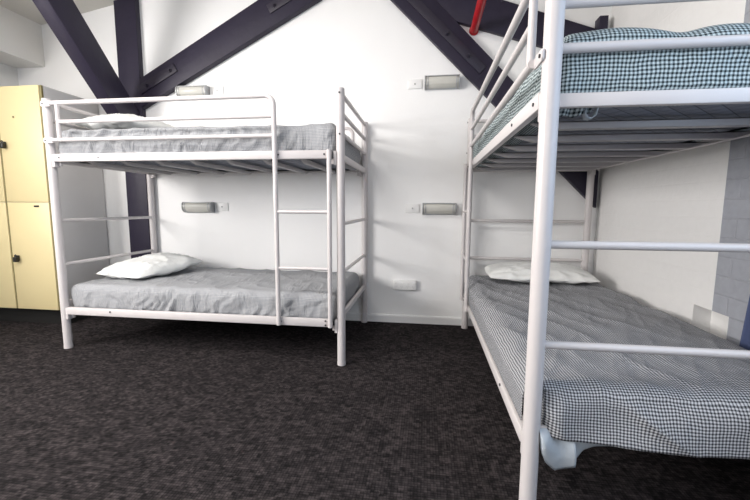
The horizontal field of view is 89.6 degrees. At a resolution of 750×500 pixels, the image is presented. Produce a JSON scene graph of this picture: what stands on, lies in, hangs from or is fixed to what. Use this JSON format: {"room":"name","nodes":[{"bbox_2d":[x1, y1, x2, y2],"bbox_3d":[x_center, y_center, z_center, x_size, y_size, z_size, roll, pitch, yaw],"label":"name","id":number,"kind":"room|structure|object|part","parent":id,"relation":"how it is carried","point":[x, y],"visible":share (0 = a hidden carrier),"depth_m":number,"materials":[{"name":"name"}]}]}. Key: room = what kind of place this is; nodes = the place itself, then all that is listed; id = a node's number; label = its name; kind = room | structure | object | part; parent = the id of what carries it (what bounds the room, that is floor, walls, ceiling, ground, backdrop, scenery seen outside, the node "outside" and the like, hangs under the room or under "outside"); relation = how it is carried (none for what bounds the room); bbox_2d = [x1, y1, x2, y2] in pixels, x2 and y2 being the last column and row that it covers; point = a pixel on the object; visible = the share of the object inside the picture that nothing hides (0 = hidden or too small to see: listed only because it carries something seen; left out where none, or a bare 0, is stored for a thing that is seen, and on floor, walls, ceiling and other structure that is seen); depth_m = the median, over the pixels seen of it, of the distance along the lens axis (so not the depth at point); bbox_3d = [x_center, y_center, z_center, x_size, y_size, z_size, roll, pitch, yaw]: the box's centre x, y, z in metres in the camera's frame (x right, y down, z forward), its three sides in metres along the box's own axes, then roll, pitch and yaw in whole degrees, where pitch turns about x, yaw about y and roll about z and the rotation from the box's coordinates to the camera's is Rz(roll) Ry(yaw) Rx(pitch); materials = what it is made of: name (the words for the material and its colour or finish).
{"room":"dormitory","nodes":[
{"label":"dormitory","id":0,"kind":"room"},
{"bbox_2d":[0,63,18,85],"bbox_3d":[-3.813,-0.414,0.898,0.180,2.588,5.600,1,7,8],"label":"wall","id":1,"kind":"structure","parent":0,"point":[8,74],"depth_m":3.46,"materials":[{"name":"white paint"}]},
{"bbox_2d":[0,6,44,67],"bbox_3d":[-3.569,-1.562,0.734,0.298,0.367,5.600,1,7,8],"label":"bulkhead","id":2,"kind":"object","parent":1,"relation":"attached to","point":[21,41],"depth_m":3.30,"materials":[{"name":"white paint"}]},
{"bbox_2d":[0,0,114,24],"bbox_3d":[-1.156,-1.944,0.365,5.523,0.720,5.960,1,7,8],"label":"ceiling","id":3,"kind":"structure","parent":0,"point":[28,9],"depth_m":3.26,"materials":[{"name":"paint"}]},
{"bbox_2d":[17,0,611,317],"bbox_3d":[-0.780,-0.848,3.374,5.523,3.160,0.180,1,7,8],"label":"wall","id":4,"kind":"structure","parent":0,"point":[417,138],"depth_m":3.22,"materials":[{"name":"white paint"}]},
{"bbox_2d":[175,85,209,95],"bbox_3d":[-1.591,-1.378,3.292,0.276,0.097,0.078,1,7,8],"label":"wall light","id":5,"kind":"object","parent":4,"relation":"attached to","point":[189,90],"visible":0.7,"depth_m":3.27,"materials":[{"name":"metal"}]},
{"bbox_2d":[181,202,214,212],"bbox_3d":[-1.596,-0.385,3.406,0.276,0.097,0.078,1,7,8],"label":"wall light","id":6,"kind":"object","parent":4,"relation":"attached to","point":[187,207],"visible":1,"depth_m":3.38,"materials":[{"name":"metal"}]},
{"bbox_2d":[183,203,209,211],"bbox_3d":[-1.596,-0.383,3.409,0.252,0.083,0.072,1,7,8],"label":"diffuser","id":7,"kind":"object","parent":6,"relation":"attached to","point":[187,207],"depth_m":3.38,"materials":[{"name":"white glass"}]},
{"bbox_2d":[211,86,223,94],"bbox_3d":[-1.374,-1.391,3.293,0.114,0.074,0.014,1,7,8],"label":"light switch","id":8,"kind":"object","parent":4,"relation":"attached to","point":[215,90],"visible":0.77,"depth_m":3.29,"materials":[{"name":"white plastic"}]},
{"bbox_2d":[216,203,227,210],"bbox_3d":[-1.380,-0.390,3.408,0.114,0.074,0.014,1,7,8],"label":"light switch","id":9,"kind":"object","parent":4,"relation":"attached to","point":[219,206],"visible":1,"depth_m":3.41,"materials":[{"name":"white plastic"}]},
{"bbox_2d":[137,0,321,108],"bbox_3d":[-1.263,-1.792,3.192,1.665,1.098,0.094,1,7,8],"label":"brace","id":10,"kind":"object","parent":4,"relation":"attached to","point":[262,17],"visible":1,"depth_m":3.19,"materials":[{"name":"wood"}]},
{"bbox_2d":[393,280,415,289],"bbox_3d":[0.256,0.303,3.256,0.198,0.080,0.036,1,7,8],"label":"power outlet","id":11,"kind":"object","parent":4,"relation":"attached to","point":[397,284],"visible":1,"depth_m":3.24,"materials":[{"name":"white plastic"}]},
{"bbox_2d":[345,312,472,325],"bbox_3d":[-0.801,0.580,3.441,5.163,0.068,0.016,1,7,8],"label":"baseboard","id":12,"kind":"structure","parent":4,"relation":"attached to","point":[440,320],"depth_m":3.29,"materials":[{"name":"paint"}]},
{"bbox_2d":[406,204,418,212],"bbox_3d":[0.316,-0.351,3.184,0.114,0.074,0.014,1,7,8],"label":"light switch","id":13,"kind":"object","parent":4,"relation":"attached to","point":[410,208],"visible":1,"depth_m":3.18,"materials":[{"name":"white plastic"}]},
{"bbox_2d":[408,79,421,88],"bbox_3d":[0.324,-1.348,3.069,0.114,0.074,0.014,1,7,8],"label":"light switch","id":14,"kind":"object","parent":4,"relation":"attached to","point":[413,83],"visible":1,"depth_m":3.07,"materials":[{"name":"white plastic"}]},
{"bbox_2d":[422,203,456,214],"bbox_3d":[0.531,-0.340,3.124,0.276,0.097,0.078,1,7,8],"label":"wall light","id":15,"kind":"object","parent":4,"relation":"attached to","point":[427,208],"visible":1,"depth_m":3.10,"materials":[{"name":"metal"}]},
{"bbox_3d":[0.535,-0.342,3.157,0.276,0.094,0.012,1,7,8],"label":"plate","id":16,"kind":"part","parent":15,"relation":"part of","materials":[{"name":"metal"}]},
{"bbox_2d":[424,74,459,89],"bbox_3d":[0.534,-1.339,3.010,0.276,0.097,0.078,1,7,8],"label":"wall light","id":17,"kind":"object","parent":4,"relation":"attached to","point":[451,81],"visible":1,"depth_m":2.99,"materials":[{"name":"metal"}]},
{"bbox_3d":[0.539,-1.341,3.042,0.276,0.094,0.012,1,7,8],"label":"plate","id":18,"kind":"part","parent":17,"relation":"part of","materials":[{"name":"metal"}]},
{"bbox_2d":[469,0,485,35],"bbox_3d":[0.459,-1.461,0.608,0.074,0.087,4.799,1,7,8],"label":"pipe","id":19,"kind":"object","parent":4,"relation":"attached to","point":[473,30],"visible":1,"depth_m":2.72,"materials":[{"name":"red metal"}]},
{"bbox_2d":[390,0,598,207],"bbox_3d":[0.813,-1.279,2.978,1.864,1.869,0.080,1,7,8],"label":"brace","id":20,"kind":"object","parent":4,"relation":"attached to","point":[428,16],"visible":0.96,"depth_m":2.95,"materials":[{"name":"wood"}]},
{"bbox_2d":[436,0,596,47],"bbox_3d":[1.009,-1.786,2.911,1.532,0.772,0.045,1,7,8],"label":"rafter","id":21,"kind":"object","parent":4,"relation":"attached to","point":[497,16],"visible":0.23,"depth_m":2.90,"materials":[{"name":"wood"}]},
{"bbox_2d":[595,15,608,29],"bbox_3d":[1.685,-1.665,2.814,0.060,0.118,0.084,1,7,8],"label":"block","id":22,"kind":"object","parent":4,"relation":"attached to","point":[601,22],"visible":0.54,"depth_m":2.77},
{"bbox_2d":[0,316,749,499],"bbox_3d":[-1.173,0.987,0.702,5.523,0.120,5.960,1,7,8],"label":"floor","id":23,"kind":"structure","parent":0,"point":[138,408],"depth_m":1.77,"materials":[{"name":"grey carpet"}]},
{"bbox_2d":[0,85,109,323],"bbox_3d":[-2.979,-0.358,3.332,0.825,1.932,0.558,1,7,8],"label":"locker","id":24,"kind":"object","parent":23,"relation":"on","point":[29,290],"visible":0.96,"depth_m":3.12,"materials":[{"name":"yellow metal"}]},
{"bbox_3d":[-3.217,-0.848,3.073,0.396,0.903,0.020,1,7,8],"label":"door","id":25,"kind":"part","parent":24,"relation":"part of","materials":[{"name":"beige metal"}]},
{"bbox_3d":[-2.976,-0.843,3.012,0.052,0.064,0.039,1,7,8],"label":"handle","id":26,"kind":"part","parent":24,"relation":"part of","materials":[{"name":"black plastic"}]},
{"bbox_3d":[-3.222,0.046,3.176,0.396,0.888,0.020,1,7,8],"label":"door","id":27,"kind":"part","parent":24,"relation":"part of","materials":[{"name":"yellow wood"}]},
{"bbox_3d":[-2.963,0.067,3.115,0.052,0.064,0.039,1,7,8],"label":"handle","id":28,"kind":"part","parent":24,"relation":"part of","materials":[{"name":"black plastic"}]},
{"bbox_3d":[-2.811,-0.839,3.020,0.386,0.903,0.020,1,7,8],"label":"door","id":29,"kind":"part","parent":24,"relation":"part of","materials":[{"name":"yellow wood"}]},
{"bbox_3d":[-2.817,0.054,3.122,0.386,0.888,0.020,1,7,8],"label":"door","id":30,"kind":"part","parent":24,"relation":"part of","materials":[{"name":"beige metal"}]},
{"bbox_2d":[113,0,150,258],"bbox_3d":[-2.175,-0.805,3.448,0.205,2.803,0.054,1,7,8],"label":"timber post","id":31,"kind":"object","parent":23,"relation":"on","point":[126,12],"visible":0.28,"depth_m":3.34,"materials":[{"name":"wood"}]},
{"bbox_2d":[32,0,138,115],"bbox_3d":[-2.222,-1.477,2.759,0.120,1.272,1.142,1,7,8],"label":"brace","id":32,"kind":"object","parent":31,"relation":"attached to","point":[63,17],"visible":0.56,"depth_m":2.83,"materials":[{"name":"wood"}]},
{"bbox_2d":[40,87,367,365],"bbox_3d":[-1.131,-0.182,2.906,2.034,1.700,1.016,1,7,8],"label":"bunk bed","id":33,"kind":"object","parent":23,"relation":"on","point":[55,161],"visible":0.86,"depth_m":2.43,"materials":[{"name":"metal"}]},
{"bbox_3d":[-2.172,-0.151,2.588,0.052,1.700,0.052,1,7,8],"label":"post","id":34,"kind":"part","parent":33,"relation":"part of","materials":[{"name":"white metal"}]},
{"bbox_3d":[-2.059,-0.836,2.456,0.025,0.233,0.024,1,7,8],"label":"guard post","id":35,"kind":"part","parent":33,"relation":"part of","materials":[{"name":"white metal"}]},
{"bbox_3d":[-2.109,-0.655,2.984,0.022,0.038,0.867,1,7,8],"label":"rail","id":36,"kind":"part","parent":33,"relation":"part of","materials":[{"name":"white metal"}]},
{"bbox_3d":[-2.051,-0.254,3.484,0.052,1.700,0.052,1,7,8],"label":"post","id":37,"kind":"part","parent":33,"relation":"part of","materials":[{"name":"white metal"}]},
{"bbox_3d":[-1.356,-0.244,2.429,1.536,1.422,0.029,1,7,8],"label":"guard rail","id":38,"kind":"part","parent":33,"relation":"part of","materials":[{"name":"white metal"}]},
{"bbox_3d":[-1.199,-0.595,2.396,1.889,0.050,0.027,1,7,8],"label":"rail","id":39,"kind":"part","parent":33,"relation":"part of","materials":[{"name":"white metal"}]},
{"bbox_3d":[-1.205,0.443,2.515,1.889,0.050,0.027,1,7,8],"label":"rail","id":40,"kind":"part","parent":33,"relation":"part of","materials":[{"name":"white metal"}]},
{"bbox_2d":[58,123,360,171],"bbox_3d":[-1.127,-0.740,2.840,1.961,0.224,0.928,1,7,8],"label":"mattress","id":41,"kind":"object","parent":33,"relation":"on","point":[310,136],"visible":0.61,"depth_m":2.42,"materials":[{"name":"grey fabric"}]},
{"bbox_2d":[71,113,173,129],"bbox_3d":[-1.831,-0.943,2.906,0.485,0.163,0.686,2,7,13],"label":"pillow","id":42,"kind":"object","parent":41,"relation":"on","point":[149,124],"visible":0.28,"depth_m":2.63,"materials":[{"name":"white fabric"}]},
{"bbox_2d":[70,267,359,321],"bbox_3d":[-1.144,0.304,2.965,1.967,0.210,0.922,1,7,8],"label":"mattress","id":43,"kind":"object","parent":33,"relation":"on","point":[304,293],"visible":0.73,"depth_m":2.59,"materials":[{"name":"grey fabric"}]},
{"bbox_2d":[96,252,203,278],"bbox_3d":[-1.814,0.119,3.086,0.486,0.179,0.626,3,7,21],"label":"pillow","id":44,"kind":"object","parent":43,"relation":"on","point":[155,264],"visible":0.99,"depth_m":2.91,"materials":[{"name":"white fabric"}]},
{"bbox_3d":[-1.076,-0.699,3.312,1.889,0.050,0.027,1,7,8],"label":"rail","id":45,"kind":"part","parent":33,"relation":"part of","materials":[{"name":"white metal"}]},
{"bbox_3d":[-0.210,-0.111,2.328,0.052,1.700,0.052,1,7,8],"label":"post","id":46,"kind":"part","parent":33,"relation":"part of","materials":[{"name":"white metal"}]},
{"bbox_3d":[-1.079,-0.881,3.320,1.824,0.359,0.029,1,7,8],"label":"guard rail","id":47,"kind":"part","parent":33,"relation":"part of","materials":[{"name":"white metal"}]},
{"bbox_3d":[-0.152,0.366,2.837,0.022,0.038,0.867,1,7,8],"label":"rail","id":48,"kind":"part","parent":33,"relation":"part of","materials":[{"name":"white metal"}]},
{"bbox_3d":[-0.147,-0.614,2.724,0.022,0.038,0.867,1,7,8],"label":"rail","id":49,"kind":"part","parent":33,"relation":"part of","materials":[{"name":"white metal"}]},
{"bbox_3d":[-0.089,-0.213,3.224,0.052,1.700,0.052,1,7,8],"label":"post","id":50,"kind":"part","parent":33,"relation":"part of","materials":[{"name":"white metal"}]},
{"bbox_2d":[460,0,749,499],"bbox_3d":[1.075,-0.070,2.036,1.016,1.700,2.034,1,7,8],"label":"bunk bed","id":51,"kind":"object","parent":23,"relation":"on","point":[546,104],"visible":0.67,"depth_m":1.14,"materials":[{"name":"metal"}]},
{"bbox_3d":[0.755,-0.190,3.071,0.052,1.700,0.052,1,7,8],"label":"post","id":52,"kind":"part","parent":51,"relation":"part of","materials":[{"name":"white metal"}]},
{"bbox_3d":[0.610,0.494,2.153,0.027,0.050,1.889,1,7,8],"label":"rail","id":53,"kind":"part","parent":51,"relation":"part of","materials":[{"name":"white metal"}]},
{"bbox_3d":[0.565,-0.176,1.928,0.029,1.422,1.536,1,7,8],"label":"guard rail","id":54,"kind":"part","parent":51,"relation":"part of","materials":[{"name":"white metal"}]},
{"bbox_3d":[0.616,-0.543,2.034,0.027,0.050,1.889,1,7,8],"label":"rail","id":55,"kind":"part","parent":51,"relation":"part of","materials":[{"name":"white metal"}]},
{"bbox_3d":[1.209,-0.634,2.959,0.867,0.038,0.022,1,7,8],"label":"rail","id":56,"kind":"part","parent":51,"relation":"part of","materials":[{"name":"white metal"}]},
{"bbox_3d":[0.469,-0.669,1.125,0.024,0.233,0.025,1,7,8],"label":"guard post","id":57,"kind":"part","parent":51,"relation":"part of","materials":[{"name":"white metal"}]},
{"bbox_3d":[0.492,0.032,1.121,0.052,1.700,0.052,1,7,8],"label":"post","id":58,"kind":"part","parent":51,"relation":"part of","materials":[{"name":"white metal"}]},
{"bbox_2d":[523,388,605,469],"bbox_3d":[1.056,0.477,2.065,0.852,0.234,1.971,1,7,8],"label":"sheet","id":59,"kind":"object","parent":51,"relation":"on","point":[558,454],"visible":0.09,"depth_m":1.16,"materials":[{"name":"fabric"}]},
{"bbox_2d":[464,275,749,458],"bbox_3d":[1.063,0.386,2.062,0.947,0.194,2.022,1,7,8],"label":"bedspread","id":60,"kind":"object","parent":59,"relation":"on","point":[689,406],"visible":0.8,"depth_m":1.25,"materials":[{"name":"fabric"}]},
{"bbox_2d":[485,262,599,283],"bbox_3d":[1.219,0.161,2.834,0.745,0.133,0.426,1,7,10],"label":"pillow","id":61,"kind":"object","parent":60,"relation":"on","point":[510,271],"visible":0.86,"depth_m":2.69,"materials":[{"name":"white fabric"}]},
{"bbox_3d":[1.657,-0.172,2.951,0.052,1.700,0.052,1,7,8],"label":"post","id":62,"kind":"part","parent":51,"relation":"part of","materials":[{"name":"white metal"}]},
{"bbox_2d":[473,23,749,169],"bbox_3d":[1.079,-0.614,1.974,0.920,0.265,1.981,1,7,8],"label":"mattress","id":63,"kind":"object","parent":51,"relation":"on","point":[709,67],"visible":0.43,"depth_m":1.06,"materials":[{"name":"fabric"}]},
{"bbox_3d":[0.946,-0.411,1.009,0.867,0.038,0.022,1,7,8],"label":"rail","id":64,"kind":"part","parent":51,"relation":"part of","materials":[{"name":"white metal"}]},
{"bbox_3d":[1.537,-0.524,1.912,0.027,0.050,1.889,1,7,8],"label":"rail","id":65,"kind":"part","parent":51,"relation":"part of","materials":[{"name":"white metal"}]},
{"bbox_2d":[592,0,749,345],"bbox_3d":[1.483,-0.291,0.198,0.180,2.564,5.600,1,7,8],"label":"wall","id":66,"kind":"structure","parent":0,"point":[701,194],"depth_m":1.99,"materials":[{"name":"white paint"}]},
{"bbox_2d":[739,296,749,349],"bbox_3d":[1.367,-0.225,0.324,0.051,2.302,2.402,1,7,8],"label":"curtain","id":67,"kind":"object","parent":66,"relation":"hanging from","point":[745,337],"visible":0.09,"depth_m":1.54,"materials":[{"name":"blue fabric"}]}
]}

